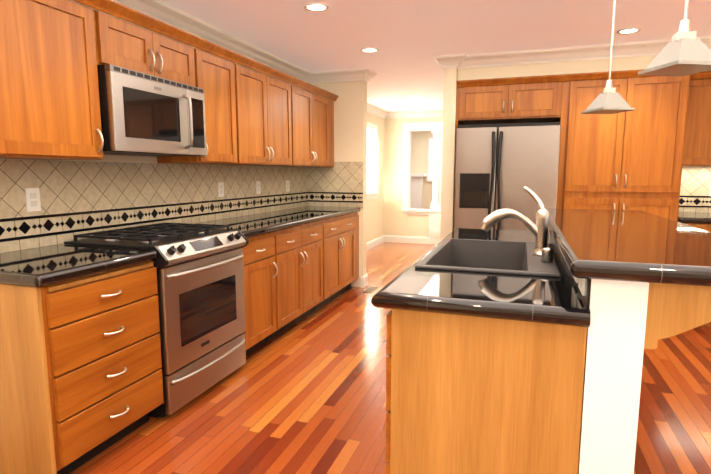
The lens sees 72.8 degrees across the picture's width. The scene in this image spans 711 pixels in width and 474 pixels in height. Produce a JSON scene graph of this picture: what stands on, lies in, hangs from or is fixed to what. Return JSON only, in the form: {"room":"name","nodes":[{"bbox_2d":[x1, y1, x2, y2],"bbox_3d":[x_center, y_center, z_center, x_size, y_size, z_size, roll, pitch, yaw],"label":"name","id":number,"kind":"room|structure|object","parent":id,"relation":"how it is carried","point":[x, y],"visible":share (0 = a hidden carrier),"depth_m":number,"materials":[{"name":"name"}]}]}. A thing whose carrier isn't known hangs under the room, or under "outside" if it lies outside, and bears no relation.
{"room":"kitchen","nodes":[
{"label":"kitchen","id":0,"kind":"room"},
{"bbox_2d":[15,0,306,166],"bbox_3d":[-1.741,-0.221,2.406,0.150,2.410,6.880,3,8,19],"label":"wall","id":1,"kind":"structure","parent":0,"point":[127,159],"depth_m":3.04,"materials":[{"name":"beige paint"}]},
{"bbox_2d":[0,0,103,159],"bbox_3d":[-1.532,-0.752,2.165,0.346,0.784,0.615,3,8,19],"label":"upper cabinet","id":2,"kind":"object","parent":1,"relation":"attached to","point":[54,54],"depth_m":2.16,"materials":[{"name":"brown wood"}]},
{"bbox_2d":[100,0,163,77],"bbox_3d":[-1.360,-1.051,2.633,0.346,0.314,0.439,3,8,19],"label":"upper cabinet","id":3,"kind":"object","parent":1,"relation":"attached to","point":[127,45],"depth_m":2.57,"materials":[{"name":"brown wood"}]},
{"bbox_2d":[97,64,206,156],"bbox_3d":[-1.254,-0.698,2.814,0.461,0.424,0.752,3,8,19],"label":"microwave","id":4,"kind":"object","parent":3,"relation":"attached to","point":[142,114],"visible":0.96,"depth_m":2.65,"materials":[{"name":"silver metal"}]},
{"bbox_2d":[0,159,362,253],"bbox_3d":[-0.860,-0.351,3.694,0.680,0.530,3.860,3,8,19],"label":"backsplash","id":5,"kind":"structure","parent":1,"relation":"attached to","point":[79,197],"depth_m":3.16,"materials":[{"name":"tile"}]},
{"bbox_2d":[25,188,40,211],"bbox_3d":[-1.637,-0.189,2.448,0.008,0.118,0.072,3,8,19],"label":"outlet","id":6,"kind":"object","parent":5,"relation":"attached to","point":[33,202],"depth_m":2.44,"materials":[{"name":"white plastic"}]},
{"bbox_2d":[218,182,223,196],"bbox_3d":[-1.109,-0.392,3.978,0.008,0.118,0.072,3,8,19],"label":"outlet","id":7,"kind":"object","parent":5,"relation":"attached to","point":[220,184],"depth_m":3.97,"materials":[{"name":"white plastic"}]},
{"bbox_2d":[256,181,260,193],"bbox_3d":[-0.915,-0.466,4.540,0.008,0.118,0.072,3,8,19],"label":"outlet","id":8,"kind":"object","parent":5,"relation":"attached to","point":[258,189],"depth_m":4.53,"materials":[{"name":"white plastic"}]},
{"bbox_2d":[286,180,289,191],"bbox_3d":[-0.717,-0.542,5.112,0.008,0.118,0.072,3,8,19],"label":"outlet","id":9,"kind":"object","parent":5,"relation":"attached to","point":[287,181],"depth_m":5.10,"materials":[{"name":"white plastic"}]},
{"bbox_2d":[164,24,199,87],"bbox_3d":[-1.256,-1.090,2.934,0.346,0.314,0.439,3,8,19],"label":"upper cabinet","id":10,"kind":"object","parent":1,"relation":"attached to","point":[181,61],"depth_m":2.95,"materials":[{"name":"brown wood"}]},
{"bbox_2d":[157,38,247,165],"bbox_3d":[-1.100,-0.917,3.419,0.346,0.784,0.529,3,8,19],"label":"upper cabinet","id":11,"kind":"object","parent":1,"relation":"attached to","point":[222,80],"depth_m":3.38,"materials":[{"name":"brown wood"}]},
{"bbox_2d":[113,0,312,83],"bbox_3d":[-1.627,-1.358,2.216,0.090,0.104,6.880,3,8,19],"label":"crown molding","id":12,"kind":"structure","parent":1,"relation":"attached to","point":[168,14],"depth_m":3.70,"materials":[{"name":"white wood"}]},
{"bbox_2d":[244,56,299,166],"bbox_3d":[-0.889,-0.998,4.029,0.346,0.784,1.048,3,8,19],"label":"upper cabinet","id":13,"kind":"object","parent":1,"relation":"attached to","point":[269,102],"depth_m":4.00,"materials":[{"name":"brown wood"}]},
{"bbox_2d":[296,80,331,166],"bbox_3d":[-0.605,-1.107,4.851,0.346,0.784,0.979,3,8,19],"label":"upper cabinet","id":14,"kind":"object","parent":1,"relation":"attached to","point":[313,111],"depth_m":4.85,"materials":[{"name":"brown wood"}]},
{"bbox_2d":[308,80,366,286],"bbox_3d":[-0.284,-0.641,5.584,0.830,2.410,0.130,3,8,19],"label":"wall","id":15,"kind":"structure","parent":0,"point":[350,123],"depth_m":5.38,"materials":[{"name":"beige paint"}]},
{"bbox_2d":[313,68,372,83],"bbox_3d":[-0.151,-1.764,5.283,0.660,0.104,0.110,3,8,19],"label":"crown molding","id":16,"kind":"structure","parent":15,"relation":"attached to","point":[366,74],"depth_m":5.27,"materials":[{"name":"white wood"}]},
{"bbox_2d":[361,274,367,285],"bbox_3d":[-0.215,0.482,5.787,0.766,0.130,0.016,3,8,19],"label":"baseboard","id":17,"kind":"structure","parent":15,"relation":"attached to","point":[364,279],"depth_m":5.54,"materials":[{"name":"white"}]},
{"bbox_2d":[364,181,366,190],"bbox_3d":[0.113,-0.579,5.455,0.009,0.118,0.072,3,8,19],"label":"outlet","id":18,"kind":"object","parent":15,"relation":"attached to","point":[365,182],"depth_m":5.44,"materials":[{"name":"white plastic"}]},
{"bbox_2d":[367,112,383,241],"bbox_3d":[-0.082,-0.897,7.517,0.150,2.410,3.690,3,8,19],"label":"wall","id":19,"kind":"structure","parent":0,"point":[375,218],"depth_m":8.63,"materials":[{"name":"beige paint"}]},
{"bbox_2d":[367,122,378,199],"bbox_3d":[0.157,-1.273,8.130,0.202,1.275,1.020,3,8,19],"label":"window","id":20,"kind":"structure","parent":19,"relation":"in","point":[372,195],"depth_m":8.47,"materials":[{"name":"white"}]},
{"bbox_2d":[367,235,384,249],"bbox_3d":[-0.034,0.248,7.552,0.016,0.130,3.504,3,8,19],"label":"baseboard","id":21,"kind":"structure","parent":19,"relation":"attached to","point":[379,240],"depth_m":8.67,"materials":[{"name":"white"}]},
{"bbox_2d":[367,103,388,118],"bbox_3d":[-0.011,-2.018,7.205,0.090,0.104,3.430,3,8,19],"label":"crown molding","id":22,"kind":"structure","parent":19,"relation":"attached to","point":[372,109],"depth_m":8.32,"materials":[{"name":"white wood"}]},
{"bbox_2d":[70,242,710,473],"bbox_3d":[1.407,0.648,5.256,8.650,0.060,14.350,3,8,19],"label":"floor","id":23,"kind":"structure","parent":0,"point":[306,395],"depth_m":2.68,"materials":[{"name":"brown wood"}]},
{"bbox_2d":[0,262,163,473],"bbox_3d":[-1.396,0.573,2.280,0.630,0.869,0.628,3,8,19],"label":"base cabinet","id":24,"kind":"object","parent":23,"relation":"on","point":[81,381],"depth_m":2.01,"materials":[{"name":"brown wood"}]},
{"bbox_2d":[0,245,157,289],"bbox_3d":[-1.390,0.117,2.210,0.648,0.052,0.647,3,8,19],"label":"countertop","id":25,"kind":"structure","parent":24,"relation":"on","point":[38,268],"depth_m":2.09,"materials":[{"name":"black stone"}]},
{"bbox_2d":[64,223,248,417],"bbox_3d":[-1.124,0.437,2.919,0.703,0.970,0.788,3,8,19],"label":"range","id":26,"kind":"object","parent":23,"relation":"on","point":[200,283],"visible":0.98,"depth_m":2.71,"materials":[{"name":"silver metal"}]},
{"bbox_2d":[241,230,283,355],"bbox_3d":[-0.956,0.404,3.555,0.630,0.869,0.529,3,8,19],"label":"base cabinet","id":27,"kind":"object","parent":23,"relation":"on","point":[263,258],"depth_m":3.47,"materials":[{"name":"brown wood"}]},
{"bbox_2d":[197,206,359,238],"bbox_3d":[-0.639,-0.171,4.387,0.648,0.052,2.443,3,8,19],"label":"countertop","id":28,"kind":"structure","parent":27,"relation":"on","point":[251,226],"depth_m":4.04,"materials":[{"name":"black stone"}]},
{"bbox_2d":[284,222,327,330],"bbox_3d":[-0.744,0.323,4.169,0.630,0.869,1.058,3,8,19],"label":"base cabinet","id":29,"kind":"object","parent":23,"relation":"on","point":[305,247],"depth_m":4.12,"materials":[{"name":"brown wood"}]},
{"bbox_2d":[328,214,355,301],"bbox_3d":[-0.457,0.213,5.000,0.630,0.869,0.989,3,8,19],"label":"base cabinet","id":30,"kind":"object","parent":23,"relation":"on","point":[341,231],"depth_m":4.95,"materials":[{"name":"brown wood"}]},
{"bbox_2d":[363,286,377,292],"bbox_3d":[0.172,0.591,5.424,0.100,0.007,0.280,3,8,19],"label":"floor vent","id":31,"kind":"object","parent":23,"relation":"in","point":[370,289],"visible":0.96,"depth_m":5.41,"materials":[{"name":"gold metal"}]},
{"bbox_2d":[410,173,426,208],"bbox_3d":[0.961,-0.979,12.374,1.660,1.300,0.278,3,8,19],"label":"fireplace mantel","id":32,"kind":"object","parent":23,"relation":"on","point":[416,199],"visible":0.27,"depth_m":12.10,"materials":[{"name":"white"}]},
{"bbox_2d":[385,314,586,473],"bbox_3d":[0.669,0.554,2.428,0.638,0.869,1.890,3,8,19],"label":"kitchen island","id":33,"kind":"object","parent":23,"relation":"on","point":[486,330],"depth_m":1.51,"materials":[{"name":"brown wood"}]},
{"bbox_2d":[371,228,590,329],"bbox_3d":[0.671,0.096,2.367,0.636,0.052,1.981,3,8,19],"label":"island countertop","id":34,"kind":"structure","parent":33,"relation":"on","point":[521,299],"depth_m":1.53,"materials":[{"name":"black stone"}]},
{"bbox_2d":[415,238,562,277],"bbox_3d":[0.636,0.182,2.273,0.543,0.222,0.870,3,8,19],"label":"sink","id":35,"kind":"object","parent":34,"relation":"in","point":[485,255],"depth_m":2.59,"materials":[{"name":"grey metal"}]},
{"bbox_2d":[454,122,560,230],"bbox_3d":[1.498,-0.214,4.851,0.920,1.755,0.806,3,8,19],"label":"fridge","id":36,"kind":"object","parent":23,"relation":"on","point":[499,166],"visible":0.6,"depth_m":4.48,"materials":[{"name":"silver metal"}]},
{"bbox_2d":[556,73,628,209],"bbox_3d":[2.219,-0.383,4.699,0.522,2.130,0.627,3,8,19],"label":"tall cabinet","id":37,"kind":"object","parent":23,"relation":"on","point":[591,170],"depth_m":4.35,"materials":[{"name":"brown wood"}]},
{"bbox_2d":[621,73,692,220],"bbox_3d":[2.689,-0.362,4.540,0.470,2.130,0.627,3,8,19],"label":"tall cabinet","id":38,"kind":"object","parent":23,"relation":"on","point":[648,147],"depth_m":4.19,"materials":[{"name":"brown wood"}]},
{"bbox_2d":[677,221,710,231],"bbox_3d":[3.134,0.284,4.463,0.472,0.869,0.631,3,8,19],"label":"base cabinet","id":39,"kind":"object","parent":23,"relation":"on","point":[704,227],"depth_m":4.14,"materials":[{"name":"brown wood"}]},
{"bbox_2d":[681,213,710,224],"bbox_3d":[3.494,-0.156,4.272,1.237,0.052,0.645,3,8,19],"label":"countertop","id":40,"kind":"structure","parent":39,"relation":"on","point":[686,218],"depth_m":4.16,"materials":[{"name":"black stone"}]},
{"bbox_2d":[384,117,442,236],"bbox_3d":[3.542,-0.980,8.142,6.300,2.410,0.150,3,8,19],"label":"wall","id":41,"kind":"structure","parent":0,"point":[397,222],"depth_m":9.01,"materials":[{"name":"beige paint"}]},
{"bbox_2d":[384,235,439,243],"bbox_3d":[3.515,0.161,8.213,6.300,0.130,0.016,3,8,19],"label":"baseboard","id":42,"kind":"structure","parent":41,"relation":"attached to","point":[397,239],"depth_m":9.04,"materials":[{"name":"white"}]},
{"bbox_2d":[389,110,442,117],"bbox_3d":[3.503,-2.107,7.878,6.300,0.104,0.090,3,8,19],"label":"crown molding","id":43,"kind":"structure","parent":41,"relation":"attached to","point":[430,113],"depth_m":8.69,"materials":[{"name":"white wood"}]},
{"bbox_2d":[401,122,442,237],"bbox_3d":[1.284,-1.046,8.907,0.830,2.080,0.240,3,8,19],"label":"trim","id":44,"kind":"structure","parent":41,"relation":"attached to","point":[434,218],"depth_m":8.85,"materials":[{"name":"white"}]},
{"bbox_2d":[430,130,440,209],"bbox_3d":[1.478,-1.218,8.818,0.170,1.435,0.170,3,8,19],"label":"column","id":45,"kind":"structure","parent":41,"relation":"on","point":[434,205],"depth_m":8.77,"materials":[{"name":"white"}]},
{"bbox_2d":[411,131,440,208],"bbox_3d":[3.633,-1.440,11.621,8.400,2.410,0.150,3,8,19],"label":"wall","id":46,"kind":"structure","parent":0,"point":[419,144],"depth_m":12.15,"materials":[{"name":"beige paint"}]},
{"bbox_2d":[427,137,440,181],"bbox_3d":[1.981,-1.925,12.014,0.380,1.090,0.058,3,8,19],"label":"window","id":47,"kind":"structure","parent":46,"relation":"in","point":[430,160],"depth_m":12.05,"materials":[{"name":"white"}]},
{"bbox_2d":[160,0,710,111],"bbox_3d":[1.407,-1.801,4.932,8.650,0.060,14.350,3,8,19],"label":"ceiling","id":48,"kind":"structure","parent":0,"point":[409,39],"depth_m":3.72,"materials":[{"name":"white paint"}]},
{"bbox_2d":[304,3,328,11],"bbox_3d":[-0.261,-1.543,3.244,0.170,0.008,0.170,3,8,19],"label":"recessed light","id":49,"kind":"object","parent":48,"relation":"in","point":[316,7],"visible":1,"depth_m":3.25,"materials":[{"name":"white"}]},
{"bbox_2d":[360,48,378,52],"bbox_3d":[0.128,-1.692,4.370,0.170,0.008,0.170,3,8,19],"label":"recessed light","id":50,"kind":"object","parent":48,"relation":"in","point":[369,50],"visible":0.98,"depth_m":4.38,"materials":[{"name":"white"}]},
{"bbox_2d":[457,55,710,80],"bbox_3d":[3.204,-1.564,4.231,4.478,0.226,0.579,3,8,19],"label":"soffit","id":51,"kind":"structure","parent":48,"relation":"attached to","point":[596,65],"depth_m":4.40,"materials":[{"name":"beige paint"}]},
{"bbox_2d":[581,0,634,113],"bbox_3d":[1.436,-1.091,2.697,0.196,0.762,0.196,-1,8,-8],"label":"pendant light","id":52,"kind":"object","parent":48,"relation":"hanging from","point":[609,99],"visible":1,"depth_m":2.69,"materials":[{"name":"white glass"}]},
{"bbox_2d":[617,28,640,34],"bbox_3d":[2.144,-1.614,3.780,0.170,0.008,0.170,3,8,19],"label":"recessed light","id":53,"kind":"object","parent":48,"relation":"in","point":[628,31],"visible":1,"depth_m":3.78,"materials":[{"name":"white"}]},
{"bbox_2d":[638,0,710,75],"bbox_3d":[1.194,-0.975,1.719,0.196,0.734,0.196,-1,8,-8],"label":"pendant light","id":54,"kind":"object","parent":48,"relation":"hanging from","point":[685,52],"visible":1,"depth_m":1.72,"materials":[{"name":"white glass"}]},
{"bbox_2d":[440,68,457,239],"bbox_3d":[1.018,-0.575,5.085,0.120,2.410,0.640,3,8,19],"label":"wall","id":55,"kind":"structure","parent":0,"point":[448,142],"depth_m":4.74,"materials":[{"name":"beige paint"}]},
{"bbox_2d":[457,81,516,124],"bbox_3d":[1.343,-1.320,4.878,0.522,0.320,0.627,3,8,19],"label":"upper cabinet","id":56,"kind":"object","parent":55,"relation":"attached to","point":[495,102],"depth_m":4.59,"materials":[{"name":"brown wood"}]},
{"bbox_2d":[434,36,710,70],"bbox_3d":[2.986,-1.583,3.915,4.690,0.104,0.150,3,8,19],"label":"crown molding","id":57,"kind":"structure","parent":55,"relation":"attached to","point":[642,48],"depth_m":4.34,"materials":[{"name":"white wood"}]},
{"bbox_2d":[517,77,564,122],"bbox_3d":[1.725,-1.302,4.748,0.522,0.320,0.627,3,8,19],"label":"upper cabinet","id":58,"kind":"object","parent":0,"relation":"attached to","point":[537,101],"depth_m":4.44,"materials":[{"name":"brown wood"}]},
{"bbox_2d":[578,279,648,473],"bbox_3d":[1.045,0.497,2.301,0.143,1.014,1.910,3,8,19],"label":"wall","id":59,"kind":"structure","parent":0,"point":[615,338],"depth_m":1.38,"materials":[{"name":"white paint"}]},
{"bbox_2d":[685,77,710,165],"bbox_3d":[3.270,-1.034,4.397,0.661,0.760,0.341,3,8,19],"label":"upper cabinet","id":60,"kind":"object","parent":0,"relation":"attached to","point":[699,154],"depth_m":4.30,"materials":[{"name":"brown wood"}]},
{"bbox_3d":[3.273,-0.532,4.760,4.600,2.410,0.200,3,8,19],"label":"wall","id":61,"kind":"structure","parent":0,"visible":0},
{"bbox_2d":[678,166,710,212],"bbox_3d":[4.215,-0.405,4.339,2.537,0.468,0.010,3,8,19],"label":"backsplash","id":62,"kind":"structure","parent":61,"relation":"attached to","point":[695,197],"depth_m":4.65,"materials":[{"name":"tile"}]}
]}

